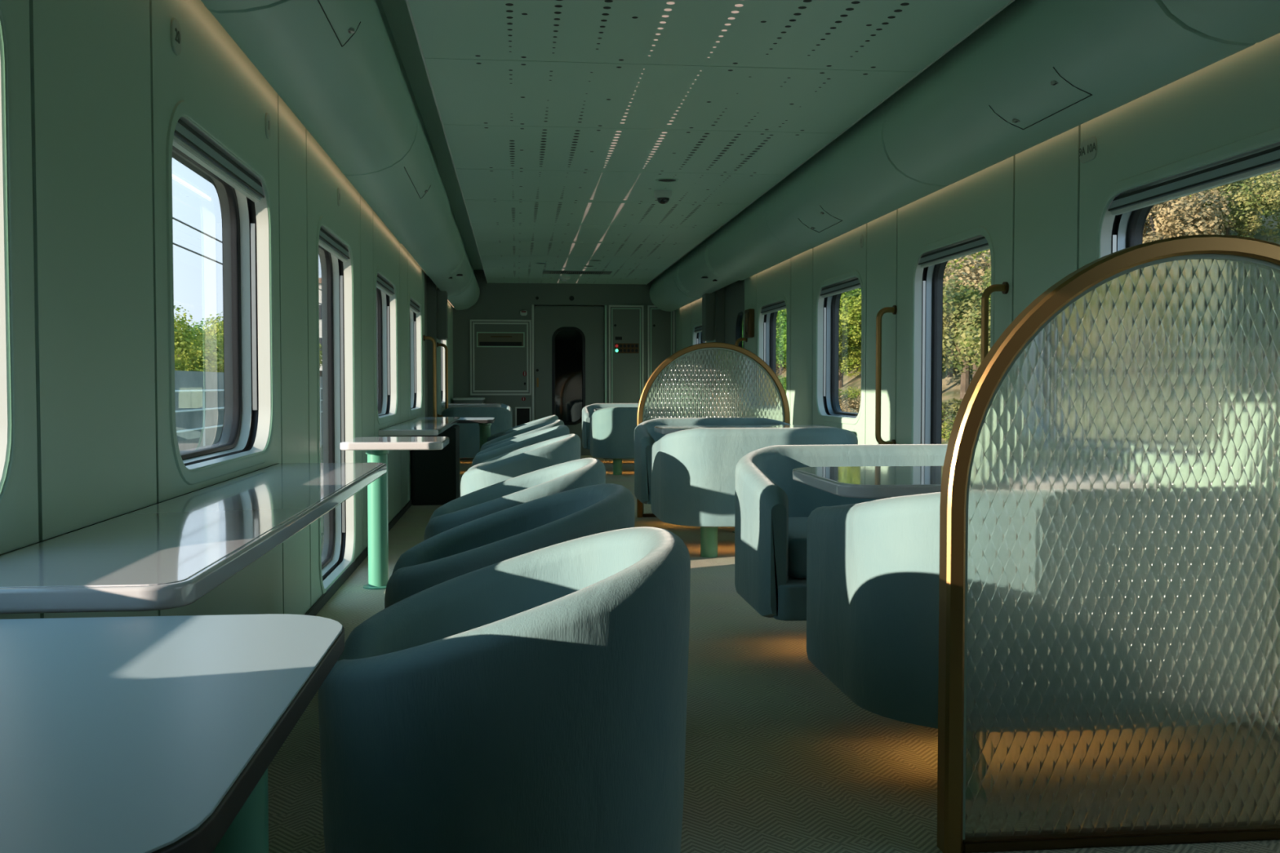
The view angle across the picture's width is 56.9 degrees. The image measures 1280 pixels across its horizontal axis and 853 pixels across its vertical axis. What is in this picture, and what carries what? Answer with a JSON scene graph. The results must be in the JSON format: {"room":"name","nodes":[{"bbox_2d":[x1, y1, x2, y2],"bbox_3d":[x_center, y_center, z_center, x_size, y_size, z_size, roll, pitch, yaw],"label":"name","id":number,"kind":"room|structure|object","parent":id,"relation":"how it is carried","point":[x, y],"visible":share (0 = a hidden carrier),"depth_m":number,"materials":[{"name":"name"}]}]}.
{"room":"train carriage","nodes":[
{"label":"train carriage","id":0,"kind":"room"},
{"bbox_2d":[0,0,453,619],"bbox_3d":[-1.520,-0.339,5.916,0.152,2.720,18.902,0,2,-6],"label":"wall","id":1,"kind":"structure","parent":0,"point":[100,83],"depth_m":2.57,"materials":[{"name":"green paint"}]},
{"bbox_2d":[0,0,23,528],"bbox_3d":[-1.040,-0.259,1.351,0.158,0.998,1.200,0,2,-6],"label":"window","id":2,"kind":"structure","parent":1,"relation":"in","point":[6,497],"depth_m":1.92,"materials":[{"name":"green paint"}]},
{"bbox_2d":[170,17,182,55],"bbox_3d":[-1.123,-0.943,2.857,0.007,0.084,0.075,0,2,-6],"label":"plaque","id":3,"kind":"object","parent":1,"relation":"attached to","point":[175,31],"visible":1,"depth_m":2.85,"materials":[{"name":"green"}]},
{"bbox_2d":[0,462,386,613],"bbox_3d":[-0.930,0.212,2.828,0.375,0.086,2.540,0,2,-6],"label":"table","id":4,"kind":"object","parent":1,"relation":"attached to","point":[170,553],"depth_m":1.98,"materials":[{"name":"white"}]},
{"bbox_2d":[165,100,275,484],"bbox_3d":[-1.254,-0.331,3.394,0.158,0.998,1.230,0,2,-6],"label":"window","id":5,"kind":"structure","parent":1,"relation":"in","point":[248,246],"depth_m":3.93,"materials":[{"name":"green paint"}]},
{"bbox_2d":[200,0,280,10],"bbox_3d":[-0.829,-1.279,1.831,0.381,0.552,2.297,0,2,-6],"label":"duct","id":6,"kind":"object","parent":1,"relation":"attached to","point":[215,5],"visible":1,"depth_m":2.93,"materials":[{"name":"green paint"}]},
{"bbox_2d":[264,112,271,138],"bbox_3d":[-1.233,-0.997,3.910,0.007,0.084,0.062,0,2,-6],"label":"plaque","id":7,"kind":"object","parent":1,"relation":"attached to","point":[267,119],"visible":1,"depth_m":3.90,"materials":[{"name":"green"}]},
{"bbox_2d":[208,0,417,174],"bbox_3d":[-1.048,-1.354,3.931,0.381,0.552,2.728,0,2,-6],"label":"overhead panel","id":8,"kind":"object","parent":1,"relation":"attached to","point":[335,64],"visible":1,"depth_m":3.80,"materials":[{"name":"green paint"}]},
{"bbox_2d":[315,216,356,594],"bbox_3d":[-1.467,-0.092,5.442,0.158,1.640,1.150,0,2,-6],"label":"window","id":9,"kind":"structure","parent":1,"relation":"in","point":[338,272],"depth_m":5.95,"materials":[{"name":"green paint"}]},
{"bbox_2d":[304,498,412,615],"bbox_3d":[-1.438,0.698,5.961,0.012,0.045,18.900,0,2,-6],"label":"baseboard","id":10,"kind":"structure","parent":1,"relation":"attached to","point":[319,604],"depth_m":5.56,"materials":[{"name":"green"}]},
{"bbox_2d":[374,266,398,426],"bbox_3d":[-1.685,-0.484,7.518,0.158,0.983,1.310,0,2,-6],"label":"window","id":11,"kind":"structure","parent":1,"relation":"in","point":[386,315],"depth_m":8.11,"materials":[{"name":"green paint"}]},
{"bbox_2d":[343,53,449,244],"bbox_3d":[-1.326,-1.448,6.592,0.381,0.552,2.614,0,2,-6],"label":"duct","id":12,"kind":"object","parent":1,"relation":"attached to","point":[409,196],"visible":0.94,"depth_m":6.21,"materials":[{"name":"green paint"}]},
{"bbox_2d":[408,293,422,416],"bbox_3d":[-1.909,-0.565,9.660,0.158,0.993,1.280,0,2,-6],"label":"window","id":13,"kind":"structure","parent":1,"relation":"in","point":[415,324],"depth_m":10.25,"materials":[{"name":"green paint"}]},
{"bbox_2d":[378,417,460,435],"bbox_3d":[-1.530,0.014,8.443,0.350,0.086,2.800,0,2,-6],"label":"countertop","id":14,"kind":"structure","parent":1,"relation":"attached to","point":[419,426],"depth_m":7.54,"materials":[{"name":"white"}]},
{"bbox_2d":[422,334,436,417],"bbox_3d":[-1.864,-0.412,10.475,0.110,0.797,0.052,0,2,-6],"label":"handrail","id":15,"kind":"object","parent":1,"relation":"attached to","point":[434,381],"visible":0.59,"depth_m":10.47,"materials":[{"name":"gold metal"}]},
{"bbox_2d":[424,272,436,417],"bbox_3d":[-2.091,-0.532,11.383,0.152,2.720,1.600,0,2,-6],"label":"door","id":16,"kind":"structure","parent":1,"relation":"in","point":[430,299],"depth_m":12.10,"materials":[{"name":"grey laminate"}]},
{"bbox_2d":[402,172,463,276],"bbox_3d":[-1.601,-1.545,9.137,0.363,0.538,2.495,0,2,-6],"label":"duct","id":17,"kind":"object","parent":1,"relation":"attached to","point":[442,254],"visible":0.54,"depth_m":9.02,"materials":[{"name":"green metal"}]},
{"bbox_2d":[436,288,448,340],"bbox_3d":[-2.063,-1.170,12.309,0.100,0.530,0.260,0,2,-6],"label":"equipment box","id":18,"kind":"object","parent":1,"relation":"attached to","point":[442,296],"visible":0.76,"depth_m":12.18,"materials":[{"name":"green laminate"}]},
{"bbox_2d":[436,342,448,417],"bbox_3d":[-2.051,-0.476,12.264,0.110,0.797,0.052,0,2,-6],"label":"handrail","id":19,"kind":"object","parent":1,"relation":"attached to","point":[445,346],"visible":0.91,"depth_m":12.26,"materials":[{"name":"gold metal"}]},
{"bbox_2d":[440,339,447,406],"bbox_3d":[-2.292,-0.695,13.333,0.158,0.993,1.250,0,2,-6],"label":"window","id":20,"kind":"structure","parent":1,"relation":"in","point":[445,342],"depth_m":13.91,"materials":[{"name":"green paint"}]},
{"bbox_2d":[428,220,472,296],"bbox_3d":[-1.865,-1.637,11.619,0.354,0.528,2.400,0,2,-6],"label":"duct","id":21,"kind":"object","parent":1,"relation":"attached to","point":[458,280],"visible":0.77,"depth_m":11.47,"materials":[{"name":"green paint"}]},
{"bbox_2d":[447,248,479,310],"bbox_3d":[-2.121,-1.723,14.049,0.351,0.528,2.430,0,2,-6],"label":"duct","id":22,"kind":"object","parent":1,"relation":"attached to","point":[465,300],"visible":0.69,"depth_m":13.90,"materials":[{"name":"green metal"}]},
{"bbox_2d":[453,270,675,427],"bbox_3d":[-0.987,-0.829,15.542,3.210,2.420,0.160,0,2,-6],"label":"wall","id":23,"kind":"structure","parent":0,"point":[495,301],"depth_m":15.39,"materials":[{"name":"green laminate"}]},
{"bbox_2d":[405,0,488,283],"bbox_3d":[-0.997,-1.551,5.928,0.008,0.049,18.900,0,2,-6],"label":"trim","id":24,"kind":"structure","parent":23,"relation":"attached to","point":[406,1],"depth_m":5.52,"materials":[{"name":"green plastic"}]},
{"bbox_2d":[470,320,531,395],"bbox_3d":[-1.813,-0.898,15.362,0.790,0.980,0.022,0,2,-6],"label":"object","id":25,"kind":"object","parent":23,"relation":"attached to","point":[500,349],"visible":1,"depth_m":15.36,"materials":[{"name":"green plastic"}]},
{"bbox_2d":[515,407,530,426],"bbox_3d":[-1.528,-0.074,15.427,0.205,0.360,0.010,0,2,-6],"label":"wall niche","id":26,"kind":"object","parent":23,"relation":"attached to","point":[522,415],"visible":0.59,"depth_m":15.43,"materials":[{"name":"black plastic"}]},
{"bbox_2d":[531,304,534,421],"bbox_3d":[-1.398,-0.602,15.431,0.028,1.975,0.032,0,2,-6],"label":"trim","id":27,"kind":"structure","parent":23,"relation":"attached to","point":[532,305],"depth_m":15.41,"materials":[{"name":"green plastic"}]},
{"bbox_2d":[534,306,604,455],"bbox_3d":[-0.926,-0.595,15.497,0.910,1.955,0.032,0,2,-8],"label":"door","id":28,"kind":"structure","parent":23,"relation":"in","point":[569,341],"depth_m":15.49,"materials":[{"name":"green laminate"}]},
{"bbox_2d":[604,305,606,403],"bbox_3d":[-0.451,-0.606,15.530,0.028,1.975,0.032,0,2,-6],"label":"trim","id":29,"kind":"structure","parent":23,"relation":"attached to","point":[605,305],"depth_m":15.50,"materials":[{"name":"green paint"}]},
{"bbox_2d":[608,305,643,403],"bbox_3d":[-0.182,-0.666,15.539,0.460,1.855,0.024,0,2,-6],"label":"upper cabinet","id":30,"kind":"object","parent":23,"relation":"attached to","point":[625,322],"visible":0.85,"depth_m":15.53,"materials":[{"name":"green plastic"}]},
{"bbox_2d":[645,0,1015,284],"bbox_3d":[1.062,-1.558,6.143,0.008,0.049,18.900,0,2,-6],"label":"trim","id":31,"kind":"structure","parent":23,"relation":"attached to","point":[1011,1],"depth_m":5.53,"materials":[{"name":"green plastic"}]},
{"bbox_2d":[380,0,1011,284],"bbox_3d":[0.003,-1.643,6.029,3.230,0.221,19.100,0,2,-6],"label":"ceiling","id":32,"kind":"structure","parent":0,"point":[562,119],"depth_m":5.54,"materials":[{"name":"green paint"}]},
{"bbox_2d":[542,271,612,274],"bbox_3d":[-0.738,-1.803,13.844,0.800,0.014,0.320,0,2,-6],"label":"ceiling vent","id":33,"kind":"object","parent":32,"relation":"in","point":[544,272],"visible":1,"depth_m":13.76,"materials":[{"name":"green metal"}]},
{"bbox_2d":[653,190,671,204],"bbox_3d":[0.158,-1.562,8.060,0.124,0.086,0.124,0,2,-6],"label":"dome camera","id":34,"kind":"object","parent":32,"relation":"attached to","point":[663,197],"visible":1,"depth_m":8.02,"materials":[{"name":"white plastic"}]},
{"bbox_2d":[267,455,1279,852],"bbox_3d":[0.003,0.745,6.113,3.210,0.060,19.100,0,2,-6],"label":"floor","id":35,"kind":"structure","parent":0,"point":[779,758],"depth_m":2.98,"materials":[{"name":"carpet"}]},
{"bbox_2d":[0,613,344,852],"bbox_3d":[-0.634,0.577,1.129,0.602,0.626,0.865,0,2,-6],"label":"side table","id":36,"kind":"object","parent":35,"relation":"on","point":[129,734],"visible":1,"depth_m":1.09,"materials":[{"name":"grey laminate"}]},
{"bbox_2d":[339,436,448,589],"bbox_3d":[-1.137,0.397,5.539,0.455,0.675,0.580,0,2,-6],"label":"side table","id":37,"kind":"object","parent":35,"relation":"on","point":[377,449],"visible":0.96,"depth_m":5.38,"materials":[{"name":"white"}]},
{"bbox_2d":[411,425,459,505],"bbox_3d":[-1.624,0.298,9.402,0.340,0.600,0.592,0,2,-6],"label":"base cabinet","id":38,"kind":"object","parent":35,"relation":"on","point":[435,473],"visible":0.7,"depth_m":9.12,"materials":[{"name":"grey"}]},
{"bbox_2d":[452,397,484,459],"bbox_3d":[-2.168,0.018,14.991,0.380,0.765,0.690,0,2,-6],"label":"base cabinet","id":39,"kind":"object","parent":35,"relation":"on","point":[456,400],"visible":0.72,"depth_m":14.65,"materials":[{"name":"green laminate"}]},
{"bbox_2d":[442,403,502,459],"bbox_3d":[-1.861,0.107,13.165,0.630,0.716,0.650,0,2,-6],"label":"table","id":40,"kind":"object","parent":35,"relation":"on","point":[450,405],"visible":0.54,"depth_m":12.85,"materials":[{"name":"white"}]},
{"bbox_2d":[456,417,494,449],"bbox_3d":[-1.395,0.256,9.949,0.330,0.646,0.650,0,2,-6],"label":"side table","id":41,"kind":"object","parent":35,"relation":"on","point":[484,423],"visible":0.57,"depth_m":9.86,"materials":[{"name":"grey"}]},
{"bbox_2d":[441,407,511,458],"bbox_3d":[-1.726,0.139,12.492,0.733,0.700,0.654,0,2,-6],"label":"curved sofa","id":42,"kind":"object","parent":35,"relation":"on","point":[469,437],"visible":0.42,"depth_m":12.17,"materials":[{"name":"teal"}]},
{"bbox_2d":[318,526,690,852],"bbox_3d":[-0.228,0.522,2.047,0.623,0.672,0.668,0,2,-6],"label":"tub chair","id":43,"kind":"object","parent":35,"relation":"on","point":[535,701],"visible":0.99,"depth_m":1.75,"materials":[{"name":"teal fabric"}]},
{"bbox_2d":[384,483,635,608],"bbox_3d":[-0.328,0.488,3.001,0.623,0.672,0.668,0,2,-8],"label":"tub chair","id":44,"kind":"object","parent":35,"relation":"on","point":[544,522],"visible":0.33,"depth_m":2.83,"materials":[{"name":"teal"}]},
{"bbox_2d":[423,457,605,540],"bbox_3d":[-0.432,0.450,4.096,0.623,0.672,0.668,0,2,-7],"label":"tub chair","id":45,"kind":"object","parent":35,"relation":"on","point":[573,474],"visible":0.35,"depth_m":3.90,"materials":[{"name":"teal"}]},
{"bbox_2d":[460,434,581,496],"bbox_3d":[-0.621,0.377,6.166,0.623,0.672,0.668,0,2,-4],"label":"tub chair","id":46,"kind":"object","parent":35,"relation":"on","point":[566,448],"visible":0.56,"depth_m":5.87,"materials":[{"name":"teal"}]},
{"bbox_2d":[471,425,569,466],"bbox_3d":[-0.761,0.329,7.528,0.623,0.672,0.668,0,2,-6],"label":"tub chair","id":47,"kind":"object","parent":35,"relation":"on","point":[543,435],"visible":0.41,"depth_m":7.27,"materials":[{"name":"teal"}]},
{"bbox_2d":[480,419,564,451],"bbox_3d":[-0.873,0.286,8.722,0.623,0.672,0.668,0,2,-9],"label":"tub chair","id":48,"kind":"object","parent":35,"relation":"on","point":[536,428],"visible":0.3,"depth_m":8.80,"materials":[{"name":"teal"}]},
{"bbox_2d":[487,414,558,441],"bbox_3d":[-1.006,0.239,10.064,0.623,0.672,0.668,0,2,-4],"label":"tub chair","id":49,"kind":"object","parent":35,"relation":"on","point":[553,417],"visible":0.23,"depth_m":9.81,"materials":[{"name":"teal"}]},
{"bbox_2d":[582,403,638,448],"bbox_3d":[-0.141,0.077,14.261,1.110,0.700,0.817,0,2,-6],"label":"curved sofa","id":50,"kind":"object","parent":35,"relation":"on","point":[588,411],"visible":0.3,"depth_m":14.18,"materials":[{"name":"teal fabric"}]},
{"bbox_2d":[590,407,637,475],"bbox_3d":[0.043,0.139,12.498,1.110,0.700,0.817,0,2,-6],"label":"curved sofa","id":51,"kind":"object","parent":35,"relation":"on","point":[612,429],"visible":0.47,"depth_m":12.09,"materials":[{"name":"teal"}]},
{"bbox_2d":[634,417,791,504],"bbox_3d":[0.526,0.302,7.879,1.110,0.700,0.817,0,2,-6],"label":"curved sofa","id":52,"kind":"object","parent":35,"relation":"on","point":[645,436],"visible":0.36,"depth_m":7.89,"materials":[{"name":"teal"}]},
{"bbox_2d":[636,342,790,517],"bbox_3d":[0.521,0.021,8.345,1.090,1.230,0.052,0,2,-6],"label":"screen","id":53,"kind":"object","parent":35,"relation":"on","point":[709,380],"depth_m":8.33,"materials":[{"name":"clear glass"}]},
{"bbox_2d":[653,425,835,533],"bbox_3d":[0.659,0.334,7.445,1.105,0.666,0.600,0,2,-6],"label":"table","id":54,"kind":"object","parent":35,"relation":"on","point":[663,429],"visible":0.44,"depth_m":7.42,"materials":[{"name":"white"}]},
{"bbox_2d":[651,427,857,557],"bbox_3d":[0.651,0.344,6.684,1.110,0.700,0.817,0,2,-6],"label":"curved sofa","id":55,"kind":"object","parent":35,"relation":"on","point":[693,469],"visible":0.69,"depth_m":6.29,"materials":[{"name":"teal fabric"}]},
{"bbox_2d":[734,444,947,621],"bbox_3d":[0.909,0.432,4.212,1.110,0.700,0.817,0,2,-6],"label":"curved sofa","id":56,"kind":"object","parent":35,"relation":"on","point":[772,509],"visible":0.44,"depth_m":4.11,"materials":[{"name":"teal fabric"}]},
{"bbox_2d":[787,516,808,578],"bbox_3d":[0.910,0.419,4.205,0.924,0.135,0.660,0,2,-6],"label":"backrest","id":57,"kind":"object","parent":56,"relation":"on","point":[797,526],"depth_m":3.85,"materials":[{"name":"teal fabric"}]},
{"bbox_2d":[791,466,943,498],"bbox_3d":[1.063,0.473,3.584,1.105,0.661,0.730,0,2,-6],"label":"table","id":58,"kind":"object","parent":35,"relation":"on","point":[851,482],"visible":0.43,"depth_m":3.41,"materials":[{"name":"white"}]},
{"bbox_2d":[806,492,940,728],"bbox_3d":[1.040,0.476,2.956,1.110,0.700,0.817,0,2,-6],"label":"armchair","id":59,"kind":"object","parent":35,"relation":"on","point":[873,567],"visible":0.3,"depth_m":2.67,"materials":[{"name":"teal fabric"}]},
{"bbox_2d":[937,234,1279,852],"bbox_3d":[1.143,0.231,2.396,1.090,1.230,0.052,0,2,-6],"label":"screen","id":60,"kind":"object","parent":35,"relation":"on","point":[1109,588],"depth_m":2.37,"materials":[{"name":"clear glass"}]},
{"bbox_2d":[675,33,1279,444],"bbox_3d":[1.526,-0.350,6.234,0.152,2.720,18.902,0,2,-6],"label":"wall","id":61,"kind":"structure","parent":0,"point":[1038,206],"depth_m":4.98,"materials":[{"name":"green paint"}]},
{"bbox_2d":[647,305,675,379],"bbox_3d":[0.281,-0.668,15.589,0.360,1.855,0.022,0,2,-6],"label":"upper cabinet","id":62,"kind":"object","parent":61,"relation":"attached to","point":[660,320],"visible":0.34,"depth_m":15.57,"materials":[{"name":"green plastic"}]},
{"bbox_2d":[649,258,700,311],"bbox_3d":[0.424,-1.732,14.315,0.351,0.528,2.430,0,2,-6],"label":"duct","id":63,"kind":"object","parent":61,"relation":"attached to","point":[664,294],"visible":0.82,"depth_m":14.13,"materials":[{"name":"green paint"}]},
{"bbox_2d":[692,321,706,345],"bbox_3d":[0.755,-0.703,13.576,0.158,0.993,1.100,0,2,-6],"label":"window","id":64,"kind":"structure","parent":61,"relation":"in","point":[697,331],"depth_m":14.04,"materials":[{"name":"green paint"}]},
{"bbox_2d":[674,231,738,297],"bbox_3d":[0.677,-1.646,11.884,0.354,0.528,2.400,0,2,-6],"label":"duct","id":65,"kind":"object","parent":61,"relation":"attached to","point":[695,277],"visible":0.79,"depth_m":11.76,"materials":[{"name":"green metal"}]},
{"bbox_2d":[702,291,715,341],"bbox_3d":[0.731,-1.180,12.601,0.100,0.530,0.260,0,2,-6],"label":"equipment box","id":66,"kind":"object","parent":61,"relation":"attached to","point":[708,300],"visible":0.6,"depth_m":12.48,"materials":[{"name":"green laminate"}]},
{"bbox_2d":[715,280,744,348],"bbox_3d":[0.954,-0.543,11.701,0.152,2.720,1.600,0,2,-6],"label":"door","id":67,"kind":"structure","parent":61,"relation":"in","point":[729,300],"depth_m":12.09,"materials":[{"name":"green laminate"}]},
{"bbox_2d":[744,308,754,337],"bbox_3d":[0.974,-0.916,10.512,0.052,0.250,0.200,0,2,-6],"label":"case","id":68,"kind":"object","parent":61,"relation":"attached to","point":[748,313],"visible":1,"depth_m":10.42,"materials":[{"name":"brown metal"}]},
{"bbox_2d":[707,185,809,280],"bbox_3d":[0.925,-1.548,9.401,0.377,0.549,2.495,0,2,-6],"label":"duct","id":69,"kind":"object","parent":61,"relation":"attached to","point":[745,246],"visible":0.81,"depth_m":9.14,"materials":[{"name":"green metal"}]},
{"bbox_2d":[756,294,787,399],"bbox_3d":[1.158,-0.562,9.724,0.158,0.983,1.170,0,2,-6],"label":"window","id":70,"kind":"structure","parent":61,"relation":"in","point":[767,314],"depth_m":10.24,"materials":[{"name":"green paint"}]},
{"bbox_2d":[814,270,863,430],"bbox_3d":[1.366,-0.487,7.731,0.158,0.993,1.160,0,2,-6],"label":"window","id":71,"kind":"structure","parent":61,"relation":"in","point":[827,306],"depth_m":8.25,"materials":[{"name":"green paint"}]},
{"bbox_2d":[765,91,948,248],"bbox_3d":[1.189,-1.457,6.855,0.381,0.552,2.614,0,2,-6],"label":"overhead panel","id":72,"kind":"object","parent":61,"relation":"attached to","point":[852,182],"visible":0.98,"depth_m":6.47,"materials":[{"name":"green paint"}]},
{"bbox_2d":[875,305,897,444],"bbox_3d":[1.362,-0.274,6.546,0.110,0.797,0.052,0,2,-6],"label":"handrail","id":73,"kind":"object","parent":61,"relation":"attached to","point":[893,309],"visible":0.86,"depth_m":6.53,"materials":[{"name":"gold metal"}]},
{"bbox_2d":[909,226,995,444],"bbox_3d":[1.573,-0.103,5.760,0.158,1.640,1.110,0,2,-6],"label":"window","id":74,"kind":"structure","parent":61,"relation":"in","point":[926,286],"depth_m":6.25,"materials":[{"name":"green paint"}]},
{"bbox_2d":[980,281,1008,364],"bbox_3d":[1.516,-0.221,5.065,0.110,0.797,0.052,0,2,-6],"label":"handrail","id":75,"kind":"object","parent":61,"relation":"attached to","point":[1004,287],"visible":0.47,"depth_m":5.04,"materials":[{"name":"gold metal"}]},
{"bbox_2d":[883,0,1255,185],"bbox_3d":[1.446,-1.370,4.394,0.381,0.552,2.325,0,2,-6],"label":"overhead panel","id":76,"kind":"object","parent":61,"relation":"attached to","point":[1036,72],"visible":0.96,"depth_m":4.10,"materials":[{"name":"green paint"}]},
{"bbox_2d":[1079,136,1097,163],"bbox_3d":[1.643,-1.013,4.325,0.007,0.084,0.131,0,2,-6],"label":"plaque","id":77,"kind":"object","parent":61,"relation":"attached to","point":[1088,147],"visible":1,"depth_m":4.32,"materials":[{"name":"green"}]},
{"bbox_2d":[1092,127,1279,262],"bbox_3d":[1.787,-0.342,3.701,0.158,0.998,1.230,0,2,-6],"label":"window","id":78,"kind":"structure","parent":61,"relation":"in","point":[1124,217],"depth_m":3.80,"materials":[{"name":"green paint"}]},
{"bbox_2d":[1161,0,1279,44],"bbox_3d":[1.687,-1.289,2.094,0.381,0.552,2.297,0,2,-6],"label":"duct","id":79,"kind":"object","parent":61,"relation":"attached to","point":[1245,21],"visible":1,"depth_m":3.13,"materials":[{"name":"green paint"}]},
{"label":"outside","id":80,"kind":"structure","parent":0,"visible":0},
{"bbox_2d":[320,444,324,552],"bbox_3d":[-140.404,-2.626,136.142,269.000,0.100,540.000,0,2,-6],"label":"ground","id":81,"kind":"structure","parent":80,"point":[322,446],"depth_m":18.23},
{"bbox_2d":[173,305,223,372],"bbox_3d":[-17.302,-2.012,44.367,3.989,5.157,4.714,-1,2,-22],"label":"tree","id":82,"kind":"object","parent":81,"relation":"on","point":[205,360],"visible":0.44,"depth_m":43.56,"materials":[{"name":"green plant"}]},
{"bbox_2d":[177,328,223,367],"bbox_3d":[-18.765,-1.902,50.152,3.800,4.530,4.108,1,2,22],"label":"tree","id":83,"kind":"object","parent":81,"relation":"on","point":[218,334],"visible":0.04,"depth_m":50.47,"materials":[{"name":"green plant"}]},
{"bbox_2d":[194,311,223,345],"bbox_3d":[-20.591,-2.964,60.997,5.340,5.889,4.940,0,2,-1],"label":"tree","id":84,"kind":"object","parent":81,"relation":"on","point":[211,331],"visible":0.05,"depth_m":60.21,"materials":[{"name":"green plant"}]},
{"bbox_2d":[174,370,323,450],"bbox_3d":[-14.744,-1.722,74.844,0.526,2.420,148.030,0,2,-6],"label":"wall","id":85,"kind":"structure","parent":81,"relation":"on","point":[199,396],"depth_m":25.41,"materials":[{"name":"concrete"}]},
{"bbox_2d":[318,278,322,376],"bbox_3d":[-31.490,-8.472,123.174,9.800,12.500,16.800,0,2,-6],"label":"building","id":86,"kind":"structure","parent":81,"relation":"on","point":[319,279],"depth_m":115.05,"materials":[{"name":"white"}]},
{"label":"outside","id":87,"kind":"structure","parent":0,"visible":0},
{"bbox_2d":[776,173,1279,444],"bbox_3d":[23.780,-11.332,108.427,55.900,19.357,231.400,0,2,-6],"label":"hillside","id":88,"kind":"structure","parent":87,"point":[950,385],"depth_m":43.42,"materials":[{"name":"green plant"}]},
{"bbox_2d":[776,309,786,352],"bbox_3d":[8.178,-4.359,62.611,4.144,4.573,4.030,1,2,21],"label":"tree","id":89,"kind":"object","parent":88,"relation":"on","point":[781,316],"visible":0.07,"depth_m":62.35,"materials":[{"name":"green plant"}]},
{"bbox_2d":[776,323,845,368],"bbox_3d":[8.438,-3.276,57.617,3.874,4.275,3.767,-2,3,-39],"label":"tree","id":90,"kind":"object","parent":88,"relation":"on","point":[782,345],"visible":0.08,"depth_m":57.23,"materials":[{"name":"green plant"}]},
{"bbox_2d":[838,386,861,405],"bbox_3d":[8.491,-0.509,47.897,2.573,2.270,2.380,-2,3,-39],"label":"bush","id":91,"kind":"object","parent":88,"relation":"on","point":[855,393],"visible":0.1,"depth_m":47.81,"materials":[{"name":"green plant"}]},
{"bbox_2d":[838,331,861,377],"bbox_3d":[8.289,-2.732,51.971,3.225,3.844,3.486,0,2,-12],"label":"tree","id":92,"kind":"object","parent":88,"relation":"on","point":[846,353],"visible":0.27,"depth_m":51.41,"materials":[{"name":"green plant"}]},
{"bbox_2d":[838,324,861,388],"bbox_3d":[9.321,-3.379,53.856,3.882,4.247,3.284,1,2,19],"label":"tree","id":93,"kind":"object","parent":88,"relation":"on","point":[840,375],"visible":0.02,"depth_m":53.55,"materials":[{"name":"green plant"}]},
{"bbox_2d":[839,289,861,338],"bbox_3d":[10.146,-4.027,47.977,4.261,5.079,4.606,0,2,13],"label":"tree","id":94,"kind":"object","parent":88,"relation":"on","point":[848,313],"visible":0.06,"depth_m":47.83,"materials":[{"name":"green plant"}]},
{"bbox_2d":[839,288,861,345],"bbox_3d":[9.303,-4.340,50.027,5.319,5.819,4.501,1,2,29],"label":"tree","id":95,"kind":"object","parent":88,"relation":"on","point":[841,331],"visible":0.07,"depth_m":49.09,"materials":[{"name":"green plant"}]},
{"bbox_2d":[840,395,861,413],"bbox_3d":[8.508,-0.090,44.480,2.251,2.461,2.644,2,3,41],"label":"bush","id":96,"kind":"object","parent":88,"relation":"on","point":[852,405],"visible":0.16,"depth_m":44.18,"materials":[{"name":"green plant"}]},
{"bbox_2d":[941,417,955,441],"bbox_3d":[9.632,0.682,34.361,2.338,2.063,2.163,-1,2,-27],"label":"tree","id":97,"kind":"object","parent":88,"relation":"on","point":[944,424],"visible":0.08,"depth_m":34.06,"materials":[{"name":"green plant"}]},
{"bbox_2d":[942,398,962,438],"bbox_3d":[9.124,0.488,35.047,2.977,2.714,2.844,1,2,34],"label":"bush","id":98,"kind":"object","parent":88,"relation":"on","point":[949,410],"visible":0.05,"depth_m":34.27,"materials":[{"name":"green plant"}]},
{"bbox_2d":[942,271,991,378],"bbox_3d":[9.996,-2.201,34.929,3.884,5.302,4.784,0,2,-11],"label":"tree","id":99,"kind":"object","parent":88,"relation":"on","point":[955,304],"visible":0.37,"depth_m":33.98,"materials":[{"name":"green plant"}]},
{"bbox_2d":[942,249,991,399],"bbox_3d":[10.893,-3.167,40.477,5.081,5.912,4.326,1,2,25],"label":"tree","id":100,"kind":"object","parent":88,"relation":"on","point":[965,377],"visible":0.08,"depth_m":39.39,"materials":[{"name":"green plant"}]},
{"bbox_2d":[943,248,990,377],"bbox_3d":[11.951,-4.452,44.351,5.070,6.044,5.481,-1,2,-27],"label":"tree","id":101,"kind":"object","parent":88,"relation":"on","point":[949,374],"visible":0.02,"depth_m":43.10,"materials":[{"name":"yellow plant"}]},
{"bbox_2d":[953,256,991,370],"bbox_3d":[10.620,-2.083,30.582,4.844,5.368,3.932,1,2,17],"label":"tree","id":102,"kind":"object","parent":88,"relation":"on","point":[966,341],"visible":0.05,"depth_m":30.57,"materials":[{"name":"green plant"}]},
{"bbox_2d":[1142,188,1237,243],"bbox_3d":[18.153,-6.231,41.295,4.861,5.492,5.004,2,3,40],"label":"tree","id":103,"kind":"object","parent":88,"relation":"on","point":[1168,223],"visible":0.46,"depth_m":39.61,"materials":[{"name":"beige plant"}]},
{"bbox_2d":[1188,201,1262,238],"bbox_3d":[20.370,-6.350,41.323,2.570,2.928,2.455,1,2,32],"label":"tree","id":104,"kind":"object","parent":88,"relation":"on","point":[1240,233],"visible":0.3,"depth_m":40.37,"materials":[{"name":"green plant"}]},
{"bbox_2d":[1194,169,1279,242],"bbox_3d":[20.916,-7.147,40.900,3.558,4.054,3.398,-2,3,-43],"label":"tree","id":105,"kind":"object","parent":88,"relation":"on","point":[1266,196],"visible":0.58,"depth_m":39.88,"materials":[{"name":"green plant"}]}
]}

